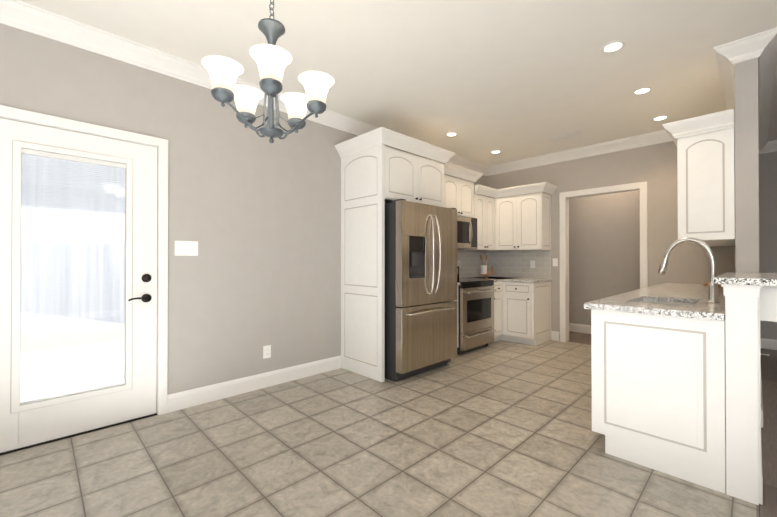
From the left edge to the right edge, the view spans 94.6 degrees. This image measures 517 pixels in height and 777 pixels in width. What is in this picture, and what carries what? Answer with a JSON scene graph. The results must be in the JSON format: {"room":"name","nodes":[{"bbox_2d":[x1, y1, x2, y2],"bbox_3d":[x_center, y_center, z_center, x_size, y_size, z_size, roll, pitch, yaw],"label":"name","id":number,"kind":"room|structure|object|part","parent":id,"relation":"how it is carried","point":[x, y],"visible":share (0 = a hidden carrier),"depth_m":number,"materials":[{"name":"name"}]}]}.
{"room":"kitchen","nodes":[
{"label":"kitchen","id":0,"kind":"room"},
{"bbox_2d":[0,23,487,394],"bbox_3d":[-0.752,-0.171,3.811,9.890,2.740,0.120,0,0,-44],"label":"wall","id":1,"kind":"structure","parent":0,"point":[254,215],"depth_m":3.08,"materials":[{"name":"paint"}]},
{"bbox_2d":[0,118,156,452],"bbox_3d":[-2.104,0.163,2.415,0.932,2.033,0.108,0,0,-44],"label":"patio door","id":2,"kind":"structure","parent":1,"relation":"in","point":[35,422],"depth_m":2.44,"materials":[{"name":"paint"}]},
{"bbox_2d":[0,105,167,454],"bbox_3d":[-2.131,0.135,2.450,1.054,2.117,0.143,0,0,-44],"label":"door frame","id":3,"kind":"structure","parent":1,"relation":"attached to","point":[31,117],"depth_m":2.73,"materials":[{"name":"paint"}]},
{"bbox_2d":[175,241,197,255],"bbox_3d":[-1.618,-0.082,2.872,0.168,0.118,0.012,0,0,-44],"label":"light switch","id":4,"kind":"object","parent":1,"relation":"attached to","point":[186,248],"visible":1,"depth_m":2.87,"materials":[{"name":"white plastic"}]},
{"bbox_2d":[0,0,487,175],"bbox_3d":[-1.210,-1.482,3.213,8.150,0.125,0.105,0,0,-44],"label":"crown molding","id":5,"kind":"structure","parent":1,"relation":"attached to","point":[24,16],"depth_m":2.57,"materials":[{"name":"paint"}]},
{"bbox_2d":[167,355,340,412],"bbox_3d":[-1.118,1.129,3.351,1.662,0.135,0.016,0,0,-44],"label":"baseboard","id":6,"kind":"structure","parent":1,"relation":"attached to","point":[195,397],"depth_m":3.20,"materials":[{"name":"paint"}]},
{"bbox_2d":[263,345,270,358],"bbox_3d":[-1.133,0.871,3.343,0.072,0.116,0.008,0,0,-44],"label":"outlet","id":7,"kind":"object","parent":1,"relation":"attached to","point":[267,351],"visible":1,"depth_m":3.34,"materials":[{"name":"white plastic"}]},
{"bbox_2d":[19,0,776,165],"bbox_3d":[1.456,-1.594,1.558,9.890,0.080,6.440,0,0,-44],"label":"ceiling","id":8,"kind":"structure","parent":0,"point":[513,80],"depth_m":2.72,"materials":[{"name":"paint"}]},
{"bbox_2d":[201,0,334,142],"bbox_3d":[-0.548,-1.039,1.638,0.549,1.028,0.549,0,0,-44],"label":"chandelier","id":9,"kind":"object","parent":8,"relation":"hanging from","point":[272,59],"visible":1,"depth_m":1.59,"materials":[{"name":"white glass"}]},
{"bbox_3d":[-0.548,-0.758,1.637,0.549,0.113,0.549,0,0,-44],"label":"lamp shade","id":10,"kind":"part","parent":9,"relation":"part of","materials":[{"name":"white glass"}]},
{"bbox_2d":[445,132,457,136],"bbox_3d":[0.779,-1.534,4.433,0.156,0.006,0.156,0,0,-44],"label":"recessed light","id":11,"kind":"object","parent":8,"relation":"in","point":[450,134],"visible":1,"depth_m":4.43,"materials":[{"name":"paint"}]},
{"bbox_2d":[490,150,501,153],"bbox_3d":[1.544,-1.530,5.153,0.156,0.006,0.156,0,0,-44],"label":"recessed light","id":12,"kind":"object","parent":8,"relation":"in","point":[495,151],"visible":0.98,"depth_m":5.14,"materials":[{"name":"paint"}]},
{"bbox_2d":[549,131,582,140],"bbox_3d":[2.215,-1.534,4.480,0.140,0.006,0.360,0,0,-44],"label":"ceiling vent","id":13,"kind":"object","parent":8,"relation":"in","point":[566,135],"visible":1,"depth_m":4.47,"materials":[{"name":"metal"}]},
{"bbox_2d":[601,40,625,53],"bbox_3d":[1.641,-1.545,2.620,0.156,0.006,0.156,0,0,-44],"label":"recessed light","id":14,"kind":"object","parent":8,"relation":"in","point":[613,46],"visible":1,"depth_m":2.61,"materials":[{"name":"paint"}]},
{"bbox_2d":[632,87,652,94],"bbox_3d":[2.335,-1.541,3.298,0.156,0.006,0.156,0,0,-44],"label":"recessed light","id":15,"kind":"object","parent":8,"relation":"in","point":[642,90],"visible":1,"depth_m":3.29,"materials":[{"name":"paint"}]},
{"bbox_2d":[652,115,668,120],"bbox_3d":[2.979,-1.537,3.927,0.156,0.006,0.156,0,0,-44],"label":"recessed light","id":16,"kind":"object","parent":8,"relation":"in","point":[661,117],"visible":0.98,"depth_m":3.93,"materials":[{"name":"paint"}]},
{"bbox_2d":[488,141,731,331],"bbox_3d":[2.791,-0.164,5.028,0.120,2.740,3.090,0,0,-44],"label":"wall","id":17,"kind":"structure","parent":0,"point":[604,230],"depth_m":5.28,"materials":[{"name":"paint"}]},
{"bbox_2d":[498,183,541,250],"bbox_3d":[1.589,-0.593,5.262,0.614,0.930,1.074,0,0,-44],"label":"upper cabinet","id":18,"kind":"object","parent":17,"relation":"attached to","point":[513,232],"depth_m":5.28,"materials":[{"name":"white paint"}]},
{"bbox_2d":[530,260,534,267],"bbox_3d":[2.218,0.088,5.508,0.008,0.116,0.072,0,0,-44],"label":"outlet","id":19,"kind":"object","parent":17,"relation":"attached to","point":[532,263],"visible":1,"depth_m":5.51,"materials":[{"name":"white plastic"}]},
{"bbox_2d":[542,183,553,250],"bbox_3d":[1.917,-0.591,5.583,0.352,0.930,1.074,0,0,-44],"label":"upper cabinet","id":20,"kind":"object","parent":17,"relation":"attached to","point":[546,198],"depth_m":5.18,"materials":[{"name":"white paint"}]},
{"bbox_2d":[553,258,557,265],"bbox_3d":[2.453,0.057,5.277,0.012,0.116,0.072,0,0,-44],"label":"light switch","id":21,"kind":"object","parent":17,"relation":"attached to","point":[555,261],"visible":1,"depth_m":5.27,"materials":[{"name":"white plastic"}]},
{"bbox_2d":[569,323,590,333],"bbox_3d":[3.386,1.141,5.602,0.016,0.135,3.090,0,0,-44],"label":"baseboard","id":22,"kind":"structure","parent":17,"relation":"attached to","point":[580,328],"depth_m":5.85,"materials":[{"name":"paint"}]},
{"bbox_2d":[559,181,647,341],"bbox_3d":[2.917,0.120,4.898,0.160,2.169,1.052,0,0,-44],"label":"door frame","id":23,"kind":"structure","parent":17,"relation":"attached to","point":[564,197],"depth_m":5.15,"materials":[{"name":"paint"}]},
{"bbox_2d":[488,128,734,175],"bbox_3d":[2.752,-1.473,4.913,0.105,0.125,2.970,0,0,-44],"label":"crown molding","id":24,"kind":"structure","parent":17,"relation":"attached to","point":[657,137],"depth_m":4.94,"materials":[{"name":"paint"}]},
{"bbox_2d":[568,331,776,516],"bbox_3d":[1.456,1.218,1.542,9.890,0.056,6.440,0,0,-44],"label":"floor","id":25,"kind":"structure","parent":0,"point":[768,508],"depth_m":2.54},
{"bbox_2d":[0,340,755,516],"bbox_3d":[-0.111,1.191,2.116,8.210,0.004,3.190,0,0,-44],"label":"tile floor","id":26,"kind":"structure","parent":25,"relation":"on","point":[500,428],"depth_m":2.13,"materials":[{"name":"beige tile"}]},
{"bbox_2d":[334,127,469,381],"bbox_3d":[0.190,-0.014,4.121,1.443,2.430,0.751,0,0,-44],"label":"tall cabinet","id":27,"kind":"object","parent":26,"relation":"on","point":[374,174],"depth_m":3.72,"materials":[{"name":"white paint"}]},
{"bbox_3d":[1.469,0.266,5.391,0.230,0.072,0.230,0,0,-44],"label":"wood","id":28,"kind":"object","parent":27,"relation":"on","visible":0},
{"bbox_2d":[480,255,487,273],"bbox_3d":[1.437,0.089,5.403,0.164,0.283,0.108,0,0,-44],"label":"utensil crock","id":29,"kind":"object","parent":28,"relation":"on","point":[483,269],"visible":1,"depth_m":5.36,"materials":[{"name":"white ceramic"}]},
{"bbox_2d":[385,199,456,381],"bbox_3d":[0.180,0.317,3.968,0.903,1.765,0.914,0,0,-44],"label":"fridge","id":30,"kind":"object","parent":26,"relation":"on","point":[420,287],"visible":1,"depth_m":3.56,"materials":[{"name":"metal"}]},
{"bbox_2d":[457,266,495,354],"bbox_3d":[0.983,0.660,4.884,0.756,1.090,0.705,0,0,-44],"label":"range","id":31,"kind":"object","parent":26,"relation":"on","point":[475,312],"visible":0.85,"depth_m":4.61,"materials":[{"name":"metal"}]},
{"bbox_2d":[470,170,505,342],"bbox_3d":[1.013,-0.010,4.925,0.858,2.430,0.751,0,0,-44],"label":"tall cabinet","id":32,"kind":"object","parent":26,"relation":"on","point":[483,208],"depth_m":5.44,"materials":[{"name":"white paint"}]},
{"bbox_2d":[457,215,477,248],"bbox_3d":[0.875,-0.356,5.002,0.757,0.436,0.444,0,0,-44],"label":"over-the-range microwave","id":33,"kind":"object","parent":32,"relation":"attached to","point":[466,232],"visible":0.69,"depth_m":4.95,"materials":[{"name":"metal"}]},
{"bbox_2d":[502,279,537,345],"bbox_3d":[1.496,0.754,5.151,0.341,0.905,1.093,0,0,-44],"label":"base cabinet","id":34,"kind":"object","parent":26,"relation":"on","point":[519,296],"depth_m":5.02,"materials":[{"name":"white paint"}]},
{"bbox_2d":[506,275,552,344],"bbox_3d":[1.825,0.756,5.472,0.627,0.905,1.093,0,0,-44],"label":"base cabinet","id":35,"kind":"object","parent":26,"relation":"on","point":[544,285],"depth_m":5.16,"materials":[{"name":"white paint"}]},
{"bbox_2d":[584,283,725,492],"bbox_3d":[2.524,0.740,3.065,2.992,0.910,0.645,0,0,-44],"label":"base cabinet","id":36,"kind":"object","parent":26,"relation":"on","point":[658,365],"visible":0.94,"depth_m":2.01,"materials":[{"name":"white paint"}]},
{"bbox_2d":[658,237,719,303],"bbox_3d":[1.960,0.071,2.347,0.093,0.418,0.314,0,0,-44],"label":"faucet","id":37,"kind":"object","parent":36,"relation":"on","point":[712,292],"visible":0.96,"depth_m":2.25,"materials":[{"name":"silver metal"}]},
{"bbox_2d":[732,58,763,337],"bbox_3d":[3.801,-0.171,3.772,3.430,2.740,0.120,0,0,-44],"label":"wall","id":38,"kind":"structure","parent":0,"point":[748,250],"depth_m":2.58,"materials":[{"name":"paint"}]},
{"bbox_2d":[662,109,734,246],"bbox_3d":[3.005,-0.604,3.371,1.887,0.930,0.411,0,0,-44],"label":"upper cabinet","id":39,"kind":"object","parent":38,"relation":"attached to","point":[706,182],"visible":0.9,"depth_m":2.73,"materials":[{"name":"white paint"}]},
{"bbox_2d":[714,38,743,129],"bbox_3d":[3.077,-1.482,3.207,1.805,0.125,0.135,0,0,-44],"label":"crown molding","id":40,"kind":"structure","parent":38,"relation":"attached to","point":[729,54],"depth_m":2.73,"materials":[{"name":"paint"}]},
{"bbox_2d":[760,338,762,427],"bbox_3d":[3.809,1.131,3.677,3.300,0.135,0.016,0,0,-44],"label":"baseboard","id":41,"kind":"structure","parent":38,"relation":"attached to","point":[760,338],"depth_m":2.57,"materials":[{"name":"paint"}]},
{"bbox_2d":[748,27,776,153],"bbox_3d":[3.788,-1.480,3.631,3.415,0.125,0.135,0,0,-44],"label":"crown molding","id":42,"kind":"structure","parent":38,"relation":"attached to","point":[762,46],"depth_m":2.89,"materials":[{"name":"paint"}]},
{"bbox_2d":[764,151,776,339],"bbox_3d":[6.075,-0.171,3.812,0.120,2.740,2.940,0,0,-44],"label":"wall","id":43,"kind":"structure","parent":0,"point":[770,159],"depth_m":4.76,"materials":[{"name":"paint"}]},
{"bbox_2d":[761,338,776,349],"bbox_3d":[6.027,1.131,3.757,0.016,0.135,2.940,0,0,-44],"label":"baseboard","id":44,"kind":"structure","parent":43,"relation":"attached to","point":[771,344],"depth_m":4.75,"materials":[{"name":"paint"}]},
{"bbox_2d":[768,140,776,152],"bbox_3d":[5.995,-1.479,3.741,0.105,0.125,2.760,0,0,-44],"label":"crown molding","id":45,"kind":"structure","parent":43,"relation":"attached to","point":[774,143],"depth_m":4.70,"materials":[{"name":"paint"}]},
{"label":"outside","id":46,"kind":"structure","parent":0,"visible":0},
{"bbox_2d":[20,148,125,404],"bbox_3d":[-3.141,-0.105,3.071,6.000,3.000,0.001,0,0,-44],"label":"door glass","id":47,"kind":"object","parent":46,"point":[89,267],"depth_m":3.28,"materials":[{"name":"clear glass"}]},
{"bbox_3d":[2.162,0.690,2.175,1.140,1.000,0.105,0,0,-44],"label":"wall","id":48,"kind":"structure","parent":0,"visible":0},
{"bbox_2d":[721,284,776,504],"bbox_3d":[2.251,0.660,2.059,1.175,1.058,0.437,0,0,-44],"label":"trim","id":49,"kind":"structure","parent":48,"relation":"attached to","point":[748,308],"depth_m":1.76,"materials":[{"name":"paint"}]},
{"bbox_2d":[714,272,776,285],"bbox_3d":[2.226,0.113,2.060,1.207,0.032,0.455,0,0,-44],"label":"raised bar","id":50,"kind":"object","parent":49,"relation":"on","point":[750,278],"visible":1,"depth_m":1.77,"materials":[{"name":"stone"}]}
]}

